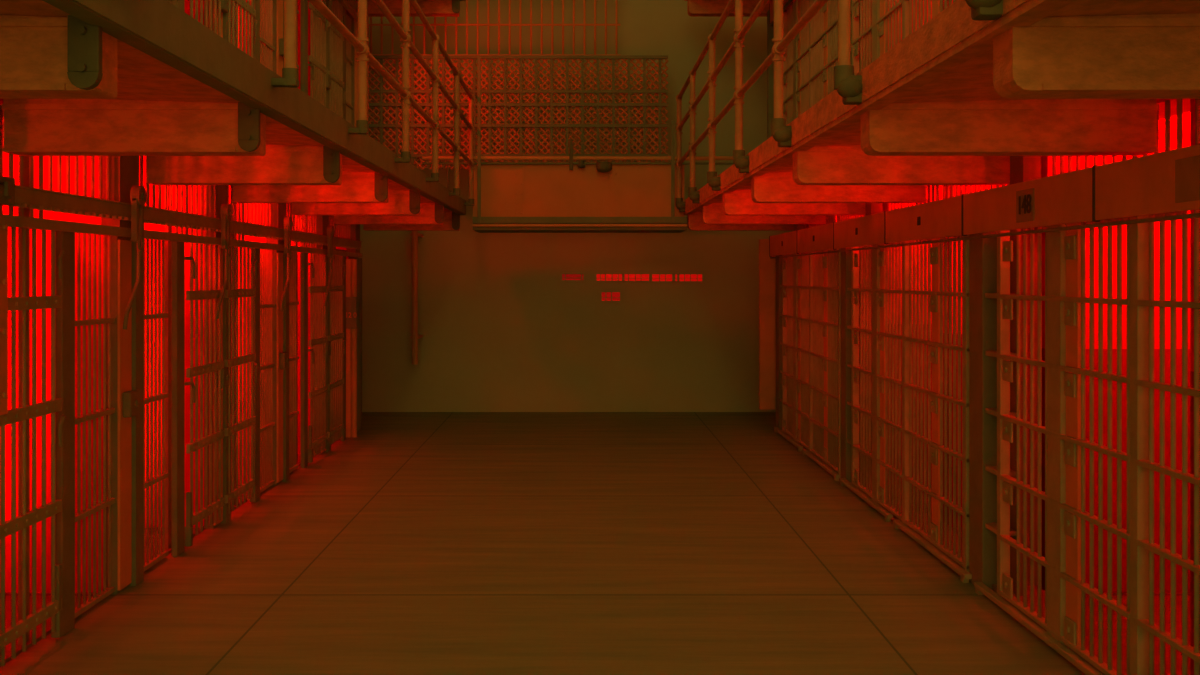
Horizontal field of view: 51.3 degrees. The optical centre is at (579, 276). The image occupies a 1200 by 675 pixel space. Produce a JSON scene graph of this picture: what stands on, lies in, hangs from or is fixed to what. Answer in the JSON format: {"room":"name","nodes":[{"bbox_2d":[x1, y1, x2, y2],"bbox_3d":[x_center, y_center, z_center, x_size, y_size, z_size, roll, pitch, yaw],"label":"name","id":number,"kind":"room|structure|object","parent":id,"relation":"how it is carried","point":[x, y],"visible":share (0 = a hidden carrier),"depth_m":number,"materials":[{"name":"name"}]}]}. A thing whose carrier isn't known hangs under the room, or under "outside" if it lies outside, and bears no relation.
{"room":"prison interior","nodes":[
{"label":"prison interior","id":0,"kind":"room"},
{"bbox_2d":[3,152,102,592],"bbox_3d":[-3.775,0.455,6.500,2.750,2.330,0.170,0,0,0],"label":"wall","id":1,"kind":"structure","parent":0,"point":[51,215],"depth_m":6.42,"materials":[{"name":"paint"}]},
{"bbox_2d":[101,156,143,594],"bbox_3d":[-2.382,0.455,6.515,0.115,2.330,0.290,0,0,0],"label":"trim","id":2,"kind":"structure","parent":1,"relation":"attached to","point":[124,170],"depth_m":6.51,"materials":[{"name":"metal"}]},
{"bbox_2d":[117,240,131,590],"bbox_3d":[-2.353,0.705,6.457,0.015,1.790,0.165,0,0,0],"label":"cover plate","id":3,"kind":"object","parent":1,"relation":"attached to","point":[124,247],"visible":0.91,"depth_m":6.42,"materials":[{"name":"paint"}]},
{"bbox_2d":[123,390,138,416],"bbox_3d":[-2.317,0.655,6.465,0.055,0.130,0.130,0,0,0],"label":"box","id":4,"kind":"object","parent":3,"relation":"attached to","point":[130,398],"visible":1,"depth_m":6.41,"materials":[{"name":"metal"}]},
{"bbox_2d":[0,105,114,645],"bbox_3d":[-2.382,0.455,5.665,0.175,2.330,1.490,0,0,0],"label":"grille","id":5,"kind":"object","parent":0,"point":[65,323],"visible":0.71,"depth_m":5.74,"materials":[{"name":"metal"}]},
{"bbox_2d":[0,99,229,185],"bbox_3d":[-3.755,-0.770,6.940,2.790,0.120,12.680,0,0,0],"label":"ceiling","id":6,"kind":"structure","parent":0,"point":[1,100],"depth_m":7.55,"materials":[{"name":"paint"}]},
{"bbox_2d":[346,0,357,124],"bbox_3d":[-2.382,-1.935,13.195,0.115,2.210,0.290,0,0,0],"label":"trim","id":7,"kind":"structure","parent":6,"relation":"on","point":[347,12],"depth_m":13.05,"materials":[{"name":"metal"}]},
{"bbox_2d":[344,7,368,134],"bbox_3d":[-2.380,-1.835,13.230,0.240,2.010,0.300,0,0,0],"label":"column","id":8,"kind":"structure","parent":6,"relation":"on","point":[355,21],"depth_m":13.08,"materials":[{"name":"paint"}]},
{"bbox_2d":[339,0,357,21],"bbox_3d":[-2.312,-2.739,8.165,0.055,0.168,9.930,0,0,0],"label":"door track","id":9,"kind":"object","parent":8,"relation":"attached to","point":[351,6],"visible":0.82,"depth_m":12.61,"materials":[{"name":"metal"}]},
{"bbox_2d":[190,0,220,35],"bbox_3d":[-2.325,-1.770,7.768,0.040,1.840,0.725,0,0,0],"label":"door","id":10,"kind":"structure","parent":9,"relation":"hanging from","point":[191,1],"depth_m":7.86,"materials":[{"name":"paint"}]},
{"bbox_2d":[229,0,255,57],"bbox_3d":[-2.325,-1.770,8.568,0.040,1.840,0.715,0,0,0],"label":"door","id":11,"kind":"structure","parent":9,"relation":"hanging from","point":[242,4],"depth_m":8.65,"materials":[{"name":"paint"}]},
{"bbox_2d":[308,0,327,106],"bbox_3d":[-2.325,-1.770,11.107,0.040,1.840,0.725,0,0,0],"label":"door","id":12,"kind":"structure","parent":9,"relation":"hanging from","point":[317,57],"depth_m":11.10,"materials":[{"name":"paint"}]},
{"bbox_2d":[327,0,343,117],"bbox_3d":[-2.325,-1.770,11.908,0.040,1.840,0.715,0,0,0],"label":"door","id":13,"kind":"structure","parent":9,"relation":"hanging from","point":[336,38],"depth_m":11.90,"materials":[{"name":"paint"}]},
{"bbox_2d":[139,0,203,526],"bbox_3d":[-3.775,-0.710,8.170,2.750,4.660,0.170,0,0,0],"label":"wall","id":14,"kind":"structure","parent":0,"point":[147,226],"depth_m":8.09,"materials":[{"name":"paint"}]},
{"bbox_2d":[203,185,230,528],"bbox_3d":[-2.382,0.455,8.185,0.115,2.330,0.290,0,0,0],"label":"trim","id":15,"kind":"structure","parent":14,"relation":"attached to","point":[217,195],"depth_m":8.21,"materials":[{"name":"metal"}]},
{"bbox_2d":[213,248,222,525],"bbox_3d":[-2.353,0.705,8.127,0.015,1.790,0.165,0,0,0],"label":"cover plate","id":16,"kind":"object","parent":14,"relation":"attached to","point":[218,521],"visible":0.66,"depth_m":8.09,"materials":[{"name":"paint"}]},
{"bbox_2d":[140,156,206,570],"bbox_3d":[-2.382,0.455,7.335,0.175,2.330,1.490,0,0,0],"label":"grille","id":17,"kind":"object","parent":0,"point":[172,315],"visible":0.65,"depth_m":7.17,"materials":[{"name":"metal"}]},
{"bbox_2d":[0,0,465,230],"bbox_3d":[-1.790,-0.667,7.305,1.100,0.325,12.610,0,0,0],"label":"deck","id":18,"kind":"object","parent":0,"point":[147,78],"visible":1,"depth_m":5.05,"materials":[{"name":"concrete"}]},
{"bbox_2d":[271,0,474,205],"bbox_3d":[-1.194,-1.368,7.790,0.123,1.196,11.580,0,0,0],"label":"pipe railing","id":19,"kind":"object","parent":18,"relation":"attached to","point":[290,73],"visible":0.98,"depth_m":8.37,"materials":[{"name":"metal"}]},
{"bbox_2d":[271,68,298,87],"bbox_3d":[-1.196,-0.805,5.050,0.118,0.070,0.066,0,0,0],"label":"socket","id":20,"kind":"object","parent":19,"relation":"attached to","point":[290,76],"depth_m":5.02,"materials":[{"name":"metal"}]},
{"bbox_2d":[229,0,265,484],"bbox_3d":[-3.775,-0.710,9.840,2.750,4.660,0.170,0,0,0],"label":"wall","id":21,"kind":"structure","parent":0,"point":[247,238],"depth_m":9.76,"materials":[{"name":"paint"}]},
{"bbox_2d":[266,203,288,484],"bbox_3d":[-2.382,0.455,9.855,0.115,2.330,0.290,0,0,0],"label":"trim","id":22,"kind":"structure","parent":21,"relation":"attached to","point":[279,210],"depth_m":9.88,"materials":[{"name":"metal"}]},
{"bbox_2d":[276,253,282,482],"bbox_3d":[-2.353,0.705,9.797,0.015,1.790,0.165,0,0,0],"label":"cover plate","id":23,"kind":"object","parent":21,"relation":"attached to","point":[279,256],"visible":0.96,"depth_m":9.76,"materials":[{"name":"paint"}]},
{"bbox_2d":[276,0,282,76],"bbox_3d":[-2.353,-1.745,9.797,0.015,1.790,0.165,0,0,0],"label":"cover plate","id":24,"kind":"object","parent":21,"relation":"attached to","point":[279,3],"visible":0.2,"depth_m":9.76,"materials":[{"name":"paint"}]},
{"bbox_2d":[228,185,271,226],"label":"grille","id":25,"kind":"object","parent":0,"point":[233,204],"depth_m":9.10,"materials":[{"name":"metal"}]},
{"bbox_2d":[251,248,274,502],"label":"grille","id":26,"kind":"object","parent":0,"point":[263,306],"depth_m":9.42,"materials":[{"name":"metal"}]},
{"bbox_2d":[253,0,274,70],"label":"grille","id":27,"kind":"object","parent":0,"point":[263,48],"depth_m":9.42,"materials":[{"name":"metal"}]},
{"bbox_2d":[289,0,309,453],"bbox_3d":[-3.775,-0.710,11.510,2.750,4.660,0.170,0,0,0],"label":"wall","id":28,"kind":"structure","parent":0,"point":[289,203],"depth_m":11.42,"materials":[{"name":"paint"}]},
{"bbox_2d":[312,215,330,454],"bbox_3d":[-2.382,0.455,11.525,0.115,2.330,0.290,0,0,0],"label":"trim","id":29,"kind":"structure","parent":28,"relation":"attached to","point":[322,220],"depth_m":11.56,"materials":[{"name":"metal"}]},
{"bbox_2d":[287,203,316,472],"bbox_3d":[-2.382,0.455,10.675,0.175,2.330,1.490,0,0,0],"label":"grille","id":30,"kind":"object","parent":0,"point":[303,223],"visible":0.59,"depth_m":10.57,"materials":[{"name":"metal"}]},
{"bbox_2d":[297,0,313,94],"bbox_3d":[-2.382,-1.935,10.675,0.175,2.210,1.490,0,0,0],"label":"grille","id":31,"kind":"object","parent":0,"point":[304,64],"visible":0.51,"depth_m":10.58,"materials":[{"name":"metal"}]},
{"bbox_2d":[343,6,352,122],"bbox_3d":[-2.382,-1.935,12.345,0.175,2.210,1.490,0,0,0],"label":"grille","id":32,"kind":"object","parent":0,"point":[347,62],"visible":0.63,"depth_m":12.76,"materials":[{"name":"metal"}]},
{"bbox_2d":[367,0,465,16],"bbox_3d":[-1.790,-2.998,7.305,1.100,0.325,12.610,0,0,0],"label":"deck","id":33,"kind":"object","parent":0,"point":[430,8],"visible":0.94,"depth_m":13.45,"materials":[{"name":"concrete"}]},
{"bbox_2d":[359,0,791,411],"bbox_3d":[0.000,-2.280,15.100,11.200,8.200,0.200,0,0,0],"label":"wall","id":34,"kind":"structure","parent":0,"point":[501,331],"depth_m":15.00,"materials":[{"name":"beige paint"}]},
{"bbox_2d":[410,231,422,364],"bbox_3d":[-1.930,0.095,14.783,0.100,1.850,0.435,0,0,0],"label":"pipe","id":35,"kind":"object","parent":34,"relation":"attached to","point":[414,234],"visible":0.8,"depth_m":14.58,"materials":[{"name":"metal"}]},
{"bbox_2d":[422,56,732,232],"bbox_3d":[0.000,-1.445,13.930,3.400,1.870,0.980,0,0,0],"label":"walkway","id":36,"kind":"object","parent":34,"relation":"attached to","point":[510,197],"visible":0.98,"depth_m":13.52,"materials":[{"name":"metal"}]},
{"bbox_2d":[369,55,667,188],"bbox_3d":[-0.750,-1.599,14.224,3.517,1.838,0.088,0,0,0],"label":"mesh screen","id":37,"kind":"object","parent":36,"relation":"attached to","point":[613,59],"visible":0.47,"depth_m":14.23,"materials":[{"name":"metal"}]},
{"bbox_2d":[369,0,619,54],"bbox_3d":[-1.026,-3.094,14.225,2.972,1.172,0.034,0,0,0],"label":"barred opening","id":38,"kind":"object","parent":37,"relation":"on","point":[456,24],"visible":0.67,"depth_m":14.22,"materials":[{"name":"metal"}]},
{"bbox_2d":[595,273,650,281],"bbox_3d":[0.513,0.005,14.982,0.670,0.118,0.033,0,0,0],"label":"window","id":39,"kind":"structure","parent":34,"relation":"in","point":[599,277],"depth_m":14.98,"materials":[{"name":"red"}]},
{"bbox_2d":[650,273,703,282],"bbox_3d":[1.164,0.010,14.982,0.640,0.122,0.033,0,0,0],"label":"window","id":40,"kind":"structure","parent":34,"relation":"in","point":[655,277],"depth_m":14.97,"materials":[{"name":"red"}]},
{"bbox_2d":[0,412,1189,674],"bbox_3d":[0.000,1.720,5.600,10.600,0.200,19.200,0,0,0],"label":"floor","id":41,"kind":"structure","parent":0,"point":[420,543],"depth_m":6.83,"materials":[{"name":"concrete"}]},
{"bbox_2d":[343,256,345,439],"label":"grille","id":42,"kind":"object","parent":41,"relation":"on","point":[344,257],"depth_m":12.37,"materials":[{"name":"metal"}]},
{"bbox_2d":[346,259,356,437],"bbox_3d":[-2.322,0.720,12.642,0.155,1.800,0.157,0,0,0],"label":"column","id":43,"kind":"structure","parent":41,"relation":"on","point":[351,264],"depth_m":12.60,"materials":[{"name":"paint"}]},
{"bbox_2d":[346,224,361,429],"bbox_3d":[-2.382,0.455,13.195,0.115,2.330,0.290,0,0,0],"label":"trim","id":44,"kind":"structure","parent":41,"relation":"on","point":[355,228],"depth_m":13.22,"materials":[{"name":"metal"}]},
{"bbox_2d":[776,255,781,429],"bbox_3d":[2.205,0.690,13.110,0.270,1.860,0.220,0,0,0],"label":"trim","id":45,"kind":"structure","parent":41,"relation":"on","point":[778,260],"depth_m":13.03,"materials":[{"name":"metal"}]},
{"bbox_2d":[802,449,840,480],"bbox_3d":[2.050,1.595,10.670,0.040,0.050,1.500,0,0,0],"label":"guide","id":46,"kind":"object","parent":41,"relation":"on","point":[813,457],"visible":0.96,"depth_m":10.51,"materials":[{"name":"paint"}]},
{"bbox_2d":[809,250,827,461],"bbox_3d":[2.082,0.675,10.877,0.056,1.830,0.755,0,0,0],"label":"door","id":47,"kind":"structure","parent":46,"relation":"on","point":[818,263],"depth_m":10.86,"materials":[{"name":"paint"}]},
{"bbox_2d":[825,248,840,474],"bbox_3d":[2.084,0.675,10.210,0.052,1.830,0.560,0,0,0],"label":"grille","id":48,"kind":"object","parent":46,"relation":"on","point":[834,259],"visible":0.63,"depth_m":10.19,"materials":[{"name":"metal"}]},
{"bbox_2d":[847,245,868,487],"bbox_3d":[2.135,0.690,9.625,0.130,1.860,0.270,0,0,0],"label":"door frame","id":49,"kind":"structure","parent":41,"relation":"on","point":[848,289],"depth_m":9.50,"materials":[{"name":"metal"}]},
{"bbox_2d":[851,245,871,496],"bbox_3d":[2.082,0.675,9.160,0.056,1.830,0.660,0,0,0],"label":"door","id":50,"kind":"structure","parent":49,"relation":"attached to","point":[855,408],"depth_m":9.23,"materials":[{"name":"paint"}]},
{"bbox_2d":[840,478,892,521],"bbox_3d":[2.050,1.595,9.010,0.040,0.050,1.500,0,0,0],"label":"guide","id":51,"kind":"object","parent":41,"relation":"on","point":[844,482],"visible":1,"depth_m":8.86,"materials":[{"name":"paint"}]},
{"bbox_2d":[893,519,971,582],"bbox_3d":[2.050,1.595,7.350,0.040,0.050,1.500,0,0,0],"label":"guide","id":52,"kind":"object","parent":41,"relation":"on","point":[965,576],"visible":1,"depth_m":7.17,"materials":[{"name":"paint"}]},
{"bbox_2d":[902,238,939,545],"bbox_3d":[2.082,0.675,7.617,0.056,1.830,0.755,0,0,0],"label":"door","id":53,"kind":"structure","parent":52,"relation":"on","point":[933,534],"depth_m":7.60,"materials":[{"name":"paint"}]},
{"bbox_2d":[936,234,968,571],"bbox_3d":[2.084,0.675,6.950,0.052,1.830,0.560,0,0,0],"label":"grille","id":54,"kind":"object","parent":52,"relation":"on","point":[963,561],"visible":0.65,"depth_m":6.87,"materials":[{"name":"metal"}]},
{"bbox_2d":[985,229,1022,595],"bbox_3d":[2.135,0.690,6.315,0.130,1.860,0.270,0,0,0],"label":"door frame","id":55,"kind":"structure","parent":41,"relation":"on","point":[992,527],"depth_m":6.24,"materials":[{"name":"metal"}]},
{"bbox_2d":[997,226,1046,628],"bbox_3d":[2.082,0.675,5.850,0.056,1.830,0.660,0,0,0],"label":"door","id":56,"kind":"structure","parent":55,"relation":"attached to","point":[1005,482],"depth_m":5.92,"materials":[{"name":"paint"}]},
{"bbox_2d":[974,582,1102,674],"bbox_3d":[2.050,1.595,5.685,0.040,0.050,1.510,0,0,0],"label":"guide","id":57,"kind":"object","parent":41,"relation":"on","point":[981,588],"visible":1,"depth_m":5.57,"materials":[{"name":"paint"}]},
{"bbox_3d":[2.135,0.690,12.885,0.130,1.860,0.270,0,0,0],"label":"door frame","id":58,"kind":"structure","parent":41,"relation":"on","visible":0},
{"bbox_2d":[782,254,792,437],"bbox_3d":[2.082,0.675,12.420,0.056,1.830,0.660,0,0,0],"label":"door","id":59,"kind":"structure","parent":58,"relation":"attached to","point":[787,262],"depth_m":12.49,"materials":[{"name":"paint"}]},
{"bbox_3d":[2.050,1.595,4.015,0.040,0.050,1.510,0,0,0],"label":"guide","id":60,"kind":"object","parent":41,"relation":"on","visible":0},
{"bbox_2d":[1130,209,1199,674],"bbox_3d":[2.082,0.675,4.308,0.056,1.830,0.755,0,0,0],"label":"door","id":61,"kind":"structure","parent":60,"relation":"on","point":[1143,629],"depth_m":4.46,"materials":[{"name":"paint"}]},
{"bbox_3d":[-2.382,0.455,4.845,0.115,2.330,0.290,0,0,0],"label":"trim","id":62,"kind":"structure","parent":41,"relation":"on","visible":0},
{"bbox_2d":[0,176,14,204],"bbox_3d":[-2.320,-0.345,4.960,0.100,0.110,0.200,0,0,0],"label":"bracket","id":63,"kind":"object","parent":62,"relation":"attached to","point":[7,190],"visible":1,"depth_m":4.97,"materials":[{"name":"metal"}]},
{"bbox_2d":[0,182,361,256],"bbox_3d":[-2.312,-0.289,8.165,0.055,0.168,9.930,0,0,0],"label":"door track","id":64,"kind":"object","parent":63,"relation":"attached to","point":[25,197],"visible":0.84,"depth_m":6.62,"materials":[{"name":"metal"}]},
{"bbox_2d":[0,225,63,665],"bbox_3d":[-2.320,0.680,5.213,0.070,1.840,0.745,0,0,0],"label":"door","id":65,"kind":"structure","parent":64,"relation":"hanging from","point":[53,609],"depth_m":5.22,"materials":[{"name":"paint"}]},
{"bbox_2d":[123,186,145,329],"bbox_3d":[-2.245,-0.102,6.312,0.061,0.726,0.206,0,0,0],"label":"hanger","id":66,"kind":"object","parent":64,"relation":"hanging from","point":[137,193],"visible":1,"depth_m":6.32,"materials":[{"name":"metal"}]},
{"bbox_2d":[184,243,223,546],"bbox_3d":[-2.325,0.680,7.768,0.040,1.840,0.725,0,0,0],"label":"door","id":67,"kind":"structure","parent":64,"relation":"hanging from","point":[192,519],"depth_m":7.74,"materials":[{"name":"paint"}]},
{"bbox_2d":[215,204,231,318],"bbox_3d":[-2.245,-0.102,7.892,0.061,0.726,0.206,0,0,0],"label":"hanger","id":68,"kind":"object","parent":64,"relation":"hanging from","point":[226,209],"visible":1,"depth_m":7.89,"materials":[{"name":"metal"}]},
{"bbox_2d":[224,246,256,513],"bbox_3d":[-2.325,0.680,8.568,0.040,1.840,0.715,0,0,0],"label":"door","id":69,"kind":"structure","parent":64,"relation":"hanging from","point":[250,486],"depth_m":8.56,"materials":[{"name":"paint"}]},
{"bbox_2d":[280,217,292,310],"bbox_3d":[-2.245,-0.102,9.572,0.061,0.726,0.206,0,0,0],"label":"hanger","id":70,"kind":"object","parent":64,"relation":"hanging from","point":[287,223],"visible":1,"depth_m":9.57,"materials":[{"name":"metal"}]},
{"bbox_2d":[308,253,327,462],"bbox_3d":[-2.325,0.680,11.107,0.040,1.840,0.725,0,0,0],"label":"door","id":71,"kind":"structure","parent":64,"relation":"hanging from","point":[317,435],"depth_m":11.10,"materials":[{"name":"paint"}]},
{"bbox_2d":[324,225,334,305],"bbox_3d":[-2.245,-0.102,11.212,0.061,0.726,0.206,0,0,0],"label":"hanger","id":72,"kind":"object","parent":64,"relation":"hanging from","point":[330,228],"visible":1,"depth_m":11.21,"materials":[{"name":"metal"}]},
{"bbox_2d":[327,255,344,444],"bbox_3d":[-2.325,0.680,11.908,0.040,1.840,0.715,0,0,0],"label":"door","id":73,"kind":"structure","parent":64,"relation":"hanging from","point":[337,430],"depth_m":11.90,"materials":[{"name":"paint"}]},
{"bbox_2d":[684,0,792,16],"bbox_3d":[1.735,-2.998,7.305,1.210,0.325,12.610,0,0,0],"label":"deck","id":74,"kind":"object","parent":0,"point":[695,8],"visible":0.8,"depth_m":13.45,"materials":[{"name":"concrete"}]},
{"bbox_2d":[871,242,901,520],"bbox_3d":[2.082,0.675,8.420,0.056,1.830,0.840,0,0,0],"label":"door","id":75,"kind":"structure","parent":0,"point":[881,290],"depth_m":8.47,"materials":[{"name":"paint"}]},
{"bbox_2d":[883,0,941,484],"bbox_3d":[3.775,-0.710,9.840,2.750,4.660,0.170,0,0,0],"label":"wall","id":76,"kind":"structure","parent":0,"point":[885,205],"depth_m":9.76,"materials":[{"name":"paint"}]},
{"bbox_2d":[841,247,871,481],"bbox_3d":[2.205,0.690,9.850,0.270,1.860,0.220,0,0,0],"label":"trim","id":77,"kind":"structure","parent":76,"relation":"attached to","point":[845,256],"depth_m":9.75,"materials":[{"name":"metal"}]},
{"bbox_2d":[797,223,834,255],"bbox_3d":[2.098,-0.314,10.695,0.205,0.238,1.658,0,0,0],"label":"mechanism cover","id":78,"kind":"object","parent":77,"relation":"attached to","point":[817,238],"visible":0.95,"depth_m":10.62,"materials":[{"name":"metal"}]},
{"bbox_2d":[769,231,797,257],"bbox_3d":[2.098,-0.314,12.355,0.205,0.238,1.658,0,0,0],"label":"mechanism cover","id":79,"kind":"object","parent":78,"relation":"attached to","point":[785,243],"visible":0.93,"depth_m":12.28,"materials":[{"name":"metal"}]},
{"bbox_2d":[833,212,886,251],"bbox_3d":[2.098,-0.314,9.035,0.205,0.238,1.658,0,0,0],"label":"mechanism cover","id":80,"kind":"object","parent":77,"relation":"attached to","point":[866,230],"visible":0.96,"depth_m":8.95,"materials":[{"name":"metal"}]},
{"bbox_2d":[865,203,882,479],"bbox_3d":[2.315,0.455,9.840,0.090,2.330,0.200,0,0,0],"label":"trim","id":81,"kind":"structure","parent":76,"relation":"attached to","point":[870,208],"depth_m":9.74,"materials":[{"name":"metal"}]},
{"bbox_2d":[684,0,1199,230],"bbox_3d":[1.735,-0.667,7.305,1.210,0.325,12.610,0,0,0],"label":"deck","id":82,"kind":"object","parent":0,"point":[950,103],"visible":0.95,"depth_m":5.05,"materials":[{"name":"concrete"}]},
{"bbox_2d":[767,10,786,138],"bbox_3d":[2.180,-1.835,13.330,0.360,2.010,0.100,0,0,0],"label":"end panel","id":83,"kind":"object","parent":82,"relation":"on","point":[770,29],"visible":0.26,"depth_m":13.28,"materials":[{"name":"metal"}]},
{"bbox_2d":[793,0,808,119],"bbox_3d":[2.082,-1.775,11.680,0.056,1.830,0.840,0,0,0],"label":"grille","id":84,"kind":"object","parent":82,"relation":"on","point":[801,41],"visible":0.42,"depth_m":11.78,"materials":[{"name":"metal"}]},
{"bbox_2d":[809,0,827,107],"bbox_3d":[2.082,-1.775,10.877,0.056,1.830,0.755,0,0,0],"label":"door","id":85,"kind":"structure","parent":82,"relation":"on","point":[818,39],"depth_m":10.86,"materials":[{"name":"paint"}]},
{"bbox_2d":[825,0,837,93],"bbox_3d":[2.084,-1.775,10.210,0.052,1.830,0.560,0,0,0],"label":"grille","id":86,"kind":"object","parent":82,"relation":"on","point":[832,30],"visible":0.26,"depth_m":10.27,"materials":[{"name":"metal"}]},
{"bbox_2d":[675,0,1002,211],"bbox_3d":[1.087,-1.333,7.790,0.119,1.266,11.580,0,0,0],"label":"pipe railing","id":87,"kind":"object","parent":82,"relation":"attached to","point":[848,85],"visible":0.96,"depth_m":8.32,"materials":[{"name":"metal"}]},
{"bbox_2d":[733,150,748,172],"bbox_3d":[1.087,-0.775,8.374,0.119,0.150,0.113,0,0,0],"label":"socket","id":88,"kind":"object","parent":87,"relation":"attached to","point":[741,162],"depth_m":8.35,"materials":[{"name":"metal"}]},
{"bbox_2d":[771,118,791,146],"bbox_3d":[1.087,-0.775,6.704,0.119,0.150,0.113,0,0,0],"label":"socket","id":89,"kind":"object","parent":87,"relation":"attached to","point":[781,133],"depth_m":6.68,"materials":[{"name":"metal"}]},
{"bbox_2d":[834,65,861,104],"bbox_3d":[1.087,-0.775,5.034,0.119,0.150,0.113,0,0,0],"label":"socket","id":90,"kind":"object","parent":87,"relation":"attached to","point":[848,85],"depth_m":5.01,"materials":[{"name":"metal"}]},
{"bbox_2d":[965,0,1002,19],"bbox_3d":[1.087,-0.775,3.364,0.119,0.150,0.113,0,0,0],"label":"socket","id":91,"kind":"object","parent":87,"relation":"attached to","point":[980,9],"depth_m":3.34,"materials":[{"name":"metal"}]},
{"bbox_2d":[859,0,868,71],"bbox_3d":[2.135,-1.760,9.625,0.130,1.860,0.270,0,0,0],"label":"door frame","id":92,"kind":"structure","parent":82,"relation":"on","point":[865,0],"depth_m":9.50,"materials":[{"name":"metal"}]},
{"bbox_2d":[851,0,871,74],"bbox_3d":[2.082,-1.775,9.160,0.056,1.830,0.660,0,0,0],"label":"door","id":93,"kind":"structure","parent":92,"relation":"attached to","point":[856,39],"depth_m":9.24,"materials":[{"name":"paint"}]},
{"bbox_2d":[871,0,901,61],"bbox_3d":[2.082,-1.775,8.420,0.056,1.830,0.840,0,0,0],"label":"grille","id":94,"kind":"object","parent":82,"relation":"on","point":[882,12],"visible":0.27,"depth_m":8.53,"materials":[{"name":"metal"}]},
{"bbox_2d":[902,0,939,39],"bbox_3d":[2.082,-1.775,7.617,0.056,1.830,0.755,0,0,0],"label":"door","id":95,"kind":"structure","parent":82,"relation":"on","point":[906,4],"depth_m":7.77,"materials":[{"name":"paint"}]},
{"bbox_3d":[2.135,-1.760,12.885,0.130,1.860,0.270,0,0,0],"label":"door frame","id":96,"kind":"structure","parent":82,"relation":"on","visible":0},
{"bbox_2d":[783,2,792,124],"bbox_3d":[2.082,-1.775,12.420,0.056,1.830,0.660,0,0,0],"label":"door","id":97,"kind":"structure","parent":96,"relation":"attached to","point":[787,16],"depth_m":12.49,"materials":[{"name":"paint"}]},
{"bbox_2d":[943,185,1005,526],"bbox_3d":[3.775,0.455,8.170,2.750,2.330,0.170,0,0,0],"label":"wall","id":98,"kind":"structure","parent":0,"point":[946,185],"depth_m":8.09,"materials":[{"name":"paint"}]},
{"bbox_2d":[931,99,1189,185],"bbox_3d":[3.755,-0.770,6.940,2.790,0.120,12.680,0,0,0],"label":"ceiling","id":99,"kind":"structure","parent":0,"point":[1173,102],"depth_m":5.60,"materials":[{"name":"paint"}]},
{"bbox_2d":[1045,217,1129,674],"bbox_3d":[2.082,0.675,5.110,0.056,1.830,0.840,0,0,0],"label":"door","id":100,"kind":"structure","parent":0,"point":[1067,515],"depth_m":5.16,"materials":[{"name":"paint"}]},
{"bbox_2d":[1041,139,1189,592],"bbox_3d":[3.775,0.455,6.500,2.750,2.330,0.170,0,0,0],"label":"wall","id":101,"kind":"structure","parent":0,"point":[1046,161],"depth_m":6.42,"materials":[{"name":"paint"}]},
{"bbox_2d":[787,434,1168,674],"bbox_3d":[2.230,1.600,7.090,0.220,0.040,12.180,0,0,0],"label":"baseboard","id":102,"kind":"structure","parent":101,"relation":"attached to","point":[994,586],"depth_m":5.64,"materials":[{"name":"metal"}]},
{"bbox_2d":[969,231,996,589],"bbox_3d":[2.205,0.690,6.540,0.270,1.860,0.220,0,0,0],"label":"trim","id":103,"kind":"structure","parent":101,"relation":"attached to","point":[983,251],"depth_m":6.45,"materials":[{"name":"metal"}]},
{"bbox_2d":[884,195,962,246],"bbox_3d":[2.098,-0.314,7.375,0.205,0.238,1.658,0,0,0],"label":"mechanism cover","id":104,"kind":"object","parent":103,"relation":"attached to","point":[938,218],"visible":0.97,"depth_m":7.26,"materials":[{"name":"metal"}]},
{"bbox_2d":[1010,156,1040,585],"bbox_3d":[2.315,0.455,6.500,0.090,2.330,0.200,0,0,0],"label":"trim","id":105,"kind":"structure","parent":101,"relation":"attached to","point":[1022,168],"depth_m":6.40,"materials":[{"name":"metal"}]},
{"bbox_2d":[942,184,1009,238],"bbox_3d":[2.365,-0.475,7.356,0.040,0.470,1.553,0,0,0],"label":"bars","id":106,"kind":"object","parent":105,"relation":"attached to","point":[943,186],"visible":0.02,"depth_m":7.74,"materials":[{"name":"paint"}]},
{"bbox_2d":[1042,99,1181,228],"bbox_3d":[2.365,-0.475,5.665,0.040,0.470,1.510,0,0,0],"label":"bars","id":107,"kind":"object","parent":105,"relation":"attached to","point":[1179,101],"visible":0.02,"depth_m":5.12,"materials":[{"name":"paint"}]},
{"bbox_2d":[1190,99,1194,674],"bbox_3d":[3.775,0.455,4.830,2.750,2.330,0.170,0,0,0],"label":"wall","id":108,"kind":"structure","parent":0,"point":[1192,101],"depth_m":4.90,"materials":[{"name":"paint"}]},
{"bbox_3d":[3.775,0.455,13.180,2.750,2.330,0.170,0,0,0],"label":"wall","id":109,"kind":"structure","parent":0,"visible":0},
{"bbox_2d":[759,239,775,409],"bbox_3d":[2.150,0.500,13.250,0.500,1.800,0.100,0,0,0],"label":"end panel","id":110,"kind":"object","parent":109,"relation":"attached to","point":[767,265],"visible":0.48,"depth_m":13.20,"materials":[{"name":"paint"}]},
{"bbox_3d":[2.205,0.690,3.210,0.270,1.860,0.220,0,0,0],"label":"trim","id":111,"kind":"structure","parent":0,"visible":0},
{"bbox_2d":[1092,144,1199,226],"bbox_3d":[2.097,-0.314,4.040,0.206,0.238,1.668,0,0,0],"label":"mechanism cover","id":112,"kind":"object","parent":111,"relation":"attached to","point":[1167,181],"visible":1,"depth_m":4.40,"materials":[{"name":"metal"}]},
{"bbox_2d":[961,167,1095,239],"bbox_3d":[2.095,-0.314,5.710,0.210,0.238,1.668,0,0,0],"label":"mechanism cover","id":113,"kind":"object","parent":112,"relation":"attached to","point":[1064,198],"visible":0.98,"depth_m":5.52,"materials":[{"name":"metal"}]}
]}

